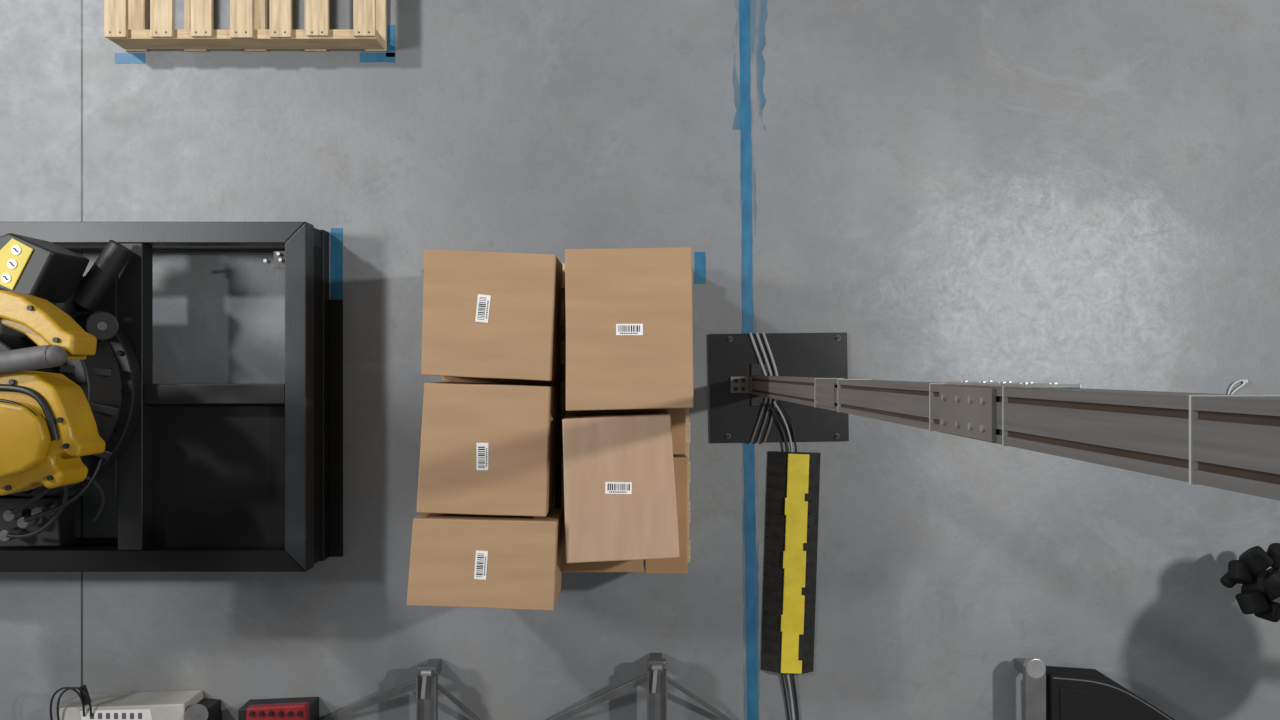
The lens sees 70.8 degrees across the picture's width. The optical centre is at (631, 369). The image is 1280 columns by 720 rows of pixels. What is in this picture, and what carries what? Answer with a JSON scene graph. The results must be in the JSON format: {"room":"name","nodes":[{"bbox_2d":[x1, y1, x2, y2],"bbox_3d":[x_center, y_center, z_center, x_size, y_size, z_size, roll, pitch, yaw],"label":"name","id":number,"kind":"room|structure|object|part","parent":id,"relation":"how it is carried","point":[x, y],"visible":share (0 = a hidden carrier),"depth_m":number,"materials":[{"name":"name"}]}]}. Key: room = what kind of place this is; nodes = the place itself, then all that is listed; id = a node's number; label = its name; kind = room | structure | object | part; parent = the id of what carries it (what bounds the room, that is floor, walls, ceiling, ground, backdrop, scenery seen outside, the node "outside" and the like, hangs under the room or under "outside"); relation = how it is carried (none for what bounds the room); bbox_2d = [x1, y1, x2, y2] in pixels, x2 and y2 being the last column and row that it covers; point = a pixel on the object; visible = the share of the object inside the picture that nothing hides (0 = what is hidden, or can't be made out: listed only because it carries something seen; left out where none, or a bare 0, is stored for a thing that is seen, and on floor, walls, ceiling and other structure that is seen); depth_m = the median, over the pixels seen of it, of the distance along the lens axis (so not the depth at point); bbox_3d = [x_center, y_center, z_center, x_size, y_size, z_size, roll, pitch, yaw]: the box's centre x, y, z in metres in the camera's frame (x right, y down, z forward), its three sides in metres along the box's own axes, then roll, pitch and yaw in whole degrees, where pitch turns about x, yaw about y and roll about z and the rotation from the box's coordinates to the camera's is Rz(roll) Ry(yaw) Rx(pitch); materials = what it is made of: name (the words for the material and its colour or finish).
{"room":"workspace","nodes":[
{"label":"workspace","id":0,"kind":"room"},
{"bbox_2d":[0,0,1279,719],"bbox_3d":[0.000,0.000,3.800,14.000,0.100,12.000,0,90,0],"label":"floor","id":1,"kind":"structure","parent":0,"point":[1086,193],"depth_m":3.75,"materials":[{"name":"paint"}]},
{"bbox_2d":[115,53,144,63],"bbox_3d":[-2.092,-1.298,3.749,0.125,0.001,0.047,0,90,0],"label":"marker","id":2,"kind":"object","parent":1,"relation":"on","point":[127,58],"visible":1,"depth_m":3.75,"materials":[{"name":"blue plastic"}]},
{"bbox_2d":[50,685,221,719],"bbox_3d":[-2.009,1.413,3.648,0.622,0.203,0.326,0,90,0],"label":"supplies","id":3,"kind":"object","parent":1,"relation":"on","point":[164,705],"visible":1,"depth_m":3.59},
{"bbox_3d":[-2.173,1.291,3.575,0.020,0.029,0.079,-13,90,0],"label":"handle","id":4,"kind":"part","parent":3,"relation":"part of","materials":[{"name":"black plastic"}]},
{"bbox_2d":[90,713,141,718],"bbox_3d":[-2.057,1.379,3.588,0.207,0.001,0.024,0,90,0],"label":"print","id":5,"kind":"object","parent":3,"relation":"on","point":[92,715],"depth_m":3.59},
{"bbox_3d":[-1.758,1.395,3.630,0.126,0.127,0.090,-38,90,0],"label":"knob","id":6,"kind":"part","parent":3,"relation":"part of","materials":[{"name":"white plastic"}]},
{"bbox_3d":[-1.768,1.442,3.700,0.130,0.100,0.158,0,90,0],"label":"knob mount","id":7,"kind":"part","parent":3,"relation":"part of","materials":[{"name":"black plastic"}]},
{"bbox_2d":[0,222,342,571],"bbox_3d":[-2.168,0.103,3.612,1.930,0.276,1.355,0,90,0],"label":"base frame","id":8,"kind":"object","parent":1,"relation":"on","point":[208,477],"visible":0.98,"depth_m":3.53,"materials":[{"name":"metal"}]},
{"bbox_3d":[-2.520,0.062,3.494,1.060,0.041,0.851,0,90,0],"label":"mount plate","id":9,"kind":"part","parent":8,"relation":"part of","materials":[{"name":"metal"}]},
{"bbox_2d":[0,233,141,546],"bbox_3d":[-2.468,0.094,2.649,1.240,1.798,1.172,0,90,0],"label":"robot","id":10,"kind":"object","parent":8,"relation":"on","point":[71,383],"visible":1,"depth_m":3.14,"materials":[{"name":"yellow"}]},
{"bbox_3d":[-1.943,0.103,3.521,0.097,0.078,1.189,0,90,0],"label":"rail","id":11,"kind":"part","parent":8,"relation":"part of","materials":[{"name":"black metal"}]},
{"bbox_3d":[-2.156,-0.533,3.525,1.788,0.090,0.083,0,90,0],"label":"rail","id":12,"kind":"part","parent":8,"relation":"part of","materials":[{"name":"black metal"}]},
{"bbox_3d":[-2.156,0.740,3.525,1.788,0.090,0.083,0,90,0],"label":"rail","id":13,"kind":"part","parent":8,"relation":"part of","materials":[{"name":"black metal"}]},
{"bbox_3d":[-2.156,-0.533,3.715,1.788,0.070,0.083,0,90,0],"label":"rail","id":14,"kind":"part","parent":8,"relation":"part of","materials":[{"name":"black metal"}]},
{"bbox_3d":[-2.156,0.740,3.715,1.788,0.070,0.083,0,90,0],"label":"rail","id":15,"kind":"part","parent":8,"relation":"part of","materials":[{"name":"black metal"}]},
{"bbox_3d":[-1.619,0.415,3.555,0.551,0.010,0.567,0,90,0],"label":"drip panel","id":16,"kind":"part","parent":8,"relation":"part of","materials":[{"name":"black metal"}]},
{"bbox_3d":[-1.302,0.103,3.525,0.083,0.090,1.351,0,90,0],"label":"rail","id":17,"kind":"part","parent":8,"relation":"part of","materials":[{"name":"black metal"}]},
{"bbox_3d":[-1.304,0.740,3.625,0.072,0.110,0.072,0,90,0],"label":"post","id":18,"kind":"part","parent":8,"relation":"part of","materials":[{"name":"black metal"}]},
{"bbox_3d":[-1.304,-0.533,3.625,0.072,0.110,0.072,0,90,0],"label":"post","id":19,"kind":"part","parent":8,"relation":"part of","materials":[{"name":"black metal"}]},
{"bbox_3d":[-1.302,0.103,3.715,0.083,0.070,1.351,0,90,0],"label":"rail","id":20,"kind":"part","parent":8,"relation":"part of","materials":[{"name":"black metal"}]},
{"bbox_2d":[104,0,386,51],"bbox_3d":[-1.564,-1.835,3.670,1.085,0.161,1.019,0,90,0],"label":"wooden pallet","id":21,"kind":"object","parent":1,"relation":"on","point":[125,21],"visible":1,"depth_m":3.60,"materials":[{"name":"brown wood"}]},
{"bbox_2d":[238,697,318,719],"bbox_3d":[-1.449,1.459,3.670,0.305,0.160,0.237,0,90,0],"label":"box","id":22,"kind":"object","parent":1,"relation":"on","point":[300,708],"visible":1,"depth_m":3.61,"materials":[{"name":"plastic"}]},
{"bbox_3d":[-1.424,1.444,3.620,0.255,0.040,0.207,0,90,0],"label":"lid","id":23,"kind":"part","parent":22,"relation":"part of","materials":[{"name":"red plastic"}]},
{"bbox_2d":[331,228,342,299],"bbox_3d":[-1.230,-0.442,3.749,0.051,0.001,0.300,0,90,0],"label":"marker","id":24,"kind":"object","parent":1,"relation":"on","point":[336,233],"visible":1,"depth_m":3.75,"materials":[{"name":"blue plastic"}]},
{"bbox_2d":[360,52,394,62],"bbox_3d":[-1.060,-1.302,3.749,0.146,0.001,0.042,0,90,0],"label":"marker","id":25,"kind":"object","parent":1,"relation":"on","point":[364,57],"visible":1,"depth_m":3.75,"materials":[{"name":"blue plastic"}]},
{"bbox_2d":[386,25,394,56],"bbox_3d":[-1.006,-1.371,3.749,0.040,0.001,0.133,0,90,0],"label":"marker","id":26,"kind":"object","parent":1,"relation":"on","point":[390,28],"visible":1,"depth_m":3.75,"materials":[{"name":"blue plastic"}]},
{"bbox_2d":[319,659,480,719],"bbox_3d":[-0.888,1.464,3.660,0.633,0.180,0.554,42,90,0],"label":"stand","id":27,"kind":"object","parent":1,"relation":"on","point":[426,684],"visible":1,"depth_m":3.60,"materials":[{"name":"grey metal"}]},
{"bbox_3d":[-1.056,1.353,3.679,0.506,0.135,0.028,-25,90,0],"label":"leg","id":28,"kind":"part","parent":27,"relation":"part of","materials":[{"name":"grey metal"}]},
{"bbox_3d":[-0.827,1.258,3.580,0.016,0.016,0.099,5,90,0],"label":"latch arm","id":29,"kind":"part","parent":27,"relation":"part of","materials":[{"name":"metal"}]},
{"bbox_3d":[-0.679,1.390,3.679,0.016,0.130,0.388,-42,90,0],"label":"leg","id":30,"kind":"part","parent":27,"relation":"part of","materials":[{"name":"grey metal"}]},
{"bbox_2d":[558,263,689,562],"bbox_3d":[-0.253,0.172,3.685,0.975,0.130,1.205,0,90,0],"label":"wooden pallet","id":31,"kind":"object","parent":1,"relation":"on","point":[564,413],"visible":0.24,"depth_m":3.62,"materials":[{"name":"brown wood"}]},
{"bbox_2d":[442,364,560,485],"bbox_3d":[-0.492,0.204,3.469,0.415,0.298,0.452,0,90,0],"label":"cardboard box","id":32,"kind":"object","parent":31,"relation":"on","point":[557,382],"visible":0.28,"depth_m":3.35,"materials":[{"name":"brown cardboard"}]},
{"bbox_2d":[416,381,556,516],"bbox_3d":[-0.500,0.268,3.169,0.450,0.301,0.451,0,90,0],"label":"cardboard box","id":33,"kind":"object","parent":32,"relation":"on","point":[486,448],"visible":1,"depth_m":3.02,"materials":[{"name":"brown cardboard"}]},
{"bbox_2d":[561,456,642,571],"bbox_3d":[-0.110,0.534,3.471,0.304,0.294,0.428,0,90,0],"label":"cardboard box","id":34,"kind":"object","parent":31,"relation":"on","point":[626,565],"visible":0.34,"depth_m":3.32,"materials":[{"name":"brown cardboard"}]},
{"bbox_2d":[562,411,679,562],"bbox_3d":[-0.038,0.403,3.184,0.401,0.271,0.508,0,90,0],"label":"cardboard box","id":35,"kind":"object","parent":34,"relation":"on","point":[620,503],"visible":1,"depth_m":3.05,"materials":[{"name":"brown cardboard"}]},
{"bbox_2d":[571,408,685,453],"bbox_3d":[-0.013,0.215,3.469,0.423,0.298,0.194,0,90,0],"label":"cardboard box","id":36,"kind":"object","parent":31,"relation":"on","point":[678,415],"visible":0.24,"depth_m":3.32,"materials":[{"name":"brown cardboard"}]},
{"bbox_2d":[644,454,687,573],"bbox_3d":[0.127,0.537,3.469,0.157,0.298,0.431,0,90,0],"label":"cardboard box","id":37,"kind":"object","parent":31,"relation":"on","point":[679,565],"visible":0.48,"depth_m":3.32,"materials":[{"name":"brown cardboard"}]},
{"bbox_3d":[-0.510,0.607,3.469,0.450,0.298,0.337,0,90,0],"label":"cardboard box","id":38,"kind":"object","parent":31,"relation":"on","visible":0},
{"bbox_2d":[406,508,563,610],"bbox_3d":[-0.505,0.653,3.168,0.507,0.303,0.310,0,90,0],"label":"cardboard box","id":39,"kind":"object","parent":38,"relation":"on","point":[457,560],"visible":0.93,"depth_m":3.02,"materials":[{"name":"brown cardboard"}]},
{"bbox_3d":[-0.492,-0.217,3.469,0.415,0.298,0.375,0,90,0],"label":"cardboard box","id":40,"kind":"object","parent":31,"relation":"on","visible":0},
{"bbox_2d":[421,249,562,380],"bbox_3d":[-0.482,-0.185,3.169,0.454,0.301,0.443,0,90,0],"label":"cardboard box","id":41,"kind":"object","parent":40,"relation":"on","point":[486,314],"visible":1,"depth_m":3.02,"materials":[{"name":"brown cardboard"}]},
{"bbox_3d":[-0.010,-0.148,3.469,0.430,0.298,0.515,0,90,0],"label":"cardboard box","id":42,"kind":"object","parent":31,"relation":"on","visible":0},
{"bbox_2d":[565,247,693,410],"bbox_3d":[-0.008,-0.138,3.169,0.435,0.301,0.551,0,90,0],"label":"cardboard box","id":43,"kind":"object","parent":42,"relation":"on","point":[629,311],"visible":1,"depth_m":3.02,"materials":[{"name":"brown cardboard"}]},
{"bbox_2d":[547,653,731,719],"bbox_3d":[0.044,1.492,3.660,0.689,0.180,0.587,-39,90,0],"label":"stand","id":44,"kind":"object","parent":1,"relation":"on","point":[656,678],"visible":1,"depth_m":3.62,"materials":[{"name":"grey metal"}]},
{"bbox_3d":[-0.147,1.353,3.679,0.543,0.135,0.028,-29,90,0],"label":"leg","id":45,"kind":"part","parent":44,"relation":"part of","materials":[{"name":"grey metal"}]},
{"bbox_3d":[0.090,1.234,3.580,0.016,0.016,0.099,5,90,0],"label":"latch arm","id":46,"kind":"part","parent":44,"relation":"part of","materials":[{"name":"metal"}]},
{"bbox_3d":[0.290,1.361,3.679,0.458,0.131,0.016,38,90,0],"label":"leg","id":47,"kind":"part","parent":44,"relation":"part of","materials":[{"name":"grey metal"}]},
{"bbox_2d":[694,252,705,283],"bbox_3d":[0.283,-0.425,3.749,0.048,0.001,0.133,0,90,0],"label":"marker","id":48,"kind":"object","parent":1,"relation":"on","point":[700,261],"visible":1,"depth_m":3.75,"materials":[{"name":"blue plastic"}]},
{"bbox_2d":[739,0,765,719],"bbox_3d":[0.493,0.021,3.749,0.152,0.001,5.209,0,90,0],"label":"tape","id":49,"kind":"object","parent":1,"relation":"on","point":[744,5],"visible":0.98,"depth_m":3.75,"materials":[{"name":"blue plastic"}]},
{"bbox_2d":[767,401,798,719],"bbox_3d":[0.650,0.833,3.705,0.122,0.085,1.416,-3,90,0],"label":"cable bundle","id":50,"kind":"object","parent":1,"relation":"on","point":[768,402],"visible":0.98,"depth_m":3.73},
{"bbox_2d":[761,451,820,673],"bbox_3d":[0.660,0.796,3.722,0.218,0.054,0.910,2,90,0],"label":"ramp","id":51,"kind":"object","parent":1,"relation":"on","point":[793,478],"visible":1,"depth_m":3.71,"materials":[{"name":"black rubber"}]},
{"bbox_3d":[0.670,0.796,3.700,0.088,0.007,0.902,2,90,0],"label":"yellow lid","id":52,"kind":"part","parent":51,"relation":"part of","materials":[{"name":"plastic"}]},
{"bbox_2d":[709,332,1279,500],"bbox_3d":[0.610,0.074,1.774,0.581,3.948,0.460,0,90,0],"label":"metal support post","id":53,"kind":"object","parent":1,"relation":"on","point":[1230,442],"visible":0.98,"depth_m":1.17,"materials":[{"name":"metal"}]},
{"bbox_3d":[0.610,0.074,3.742,0.581,0.012,0.459,0,90,0],"label":"plate","id":54,"kind":"part","parent":53,"relation":"part of","materials":[{"name":"black metal"}]},
{"bbox_3d":[0.486,0.061,1.312,0.007,0.205,0.072,0,90,0],"label":"joining plate","id":55,"kind":"part","parent":53,"relation":"part of","materials":[{"name":"grey metal"}]},
{"bbox_3d":[0.528,0.021,1.272,0.072,0.285,0.005,0,90,0],"label":"joining plate","id":56,"kind":"part","parent":53,"relation":"part of","materials":[{"name":"metal"}]},
{"bbox_2d":[1228,379,1247,393],"bbox_3d":[2.513,0.069,3.741,0.109,0.025,0.040,-41,90,0],"label":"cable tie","id":57,"kind":"object","parent":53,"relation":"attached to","point":[1245,381],"visible":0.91,"depth_m":3.74,"materials":[{"name":"white plastic"}]},
{"bbox_2d":[1014,657,1045,719],"bbox_3d":[1.616,1.433,3.674,0.082,0.152,0.555,0,90,0],"label":"barrier post","id":58,"kind":"object","parent":1,"relation":"on","point":[1033,669],"visible":1,"depth_m":3.60,"materials":[{"name":"metal"}]},
{"bbox_3d":[1.616,1.220,3.688,0.050,0.125,0.040,0,90,0],"label":"leg","id":59,"kind":"part","parent":58,"relation":"part of","materials":[{"name":"grey metal"}]},
{"bbox_2d":[1046,666,1174,719],"bbox_3d":[1.947,1.476,3.677,0.533,0.146,0.497,0,90,0],"label":"equipment case","id":60,"kind":"object","parent":1,"relation":"on","point":[1071,693],"visible":0.99,"depth_m":3.61,"materials":[{"name":"black plastic"}]},
{"bbox_3d":[1.940,1.478,3.607,0.452,0.006,0.408,0,90,0],"label":"lid panel","id":61,"kind":"part","parent":60,"relation":"part of","materials":[{"name":"black plastic"}]},
{"bbox_2d":[1220,543,1279,621],"bbox_3d":[2.844,0.869,3.183,1.014,1.130,0.638,7,90,0],"label":"tripod stand","id":62,"kind":"object","parent":1,"relation":"on","point":[1260,587],"visible":1,"depth_m":3.51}
]}

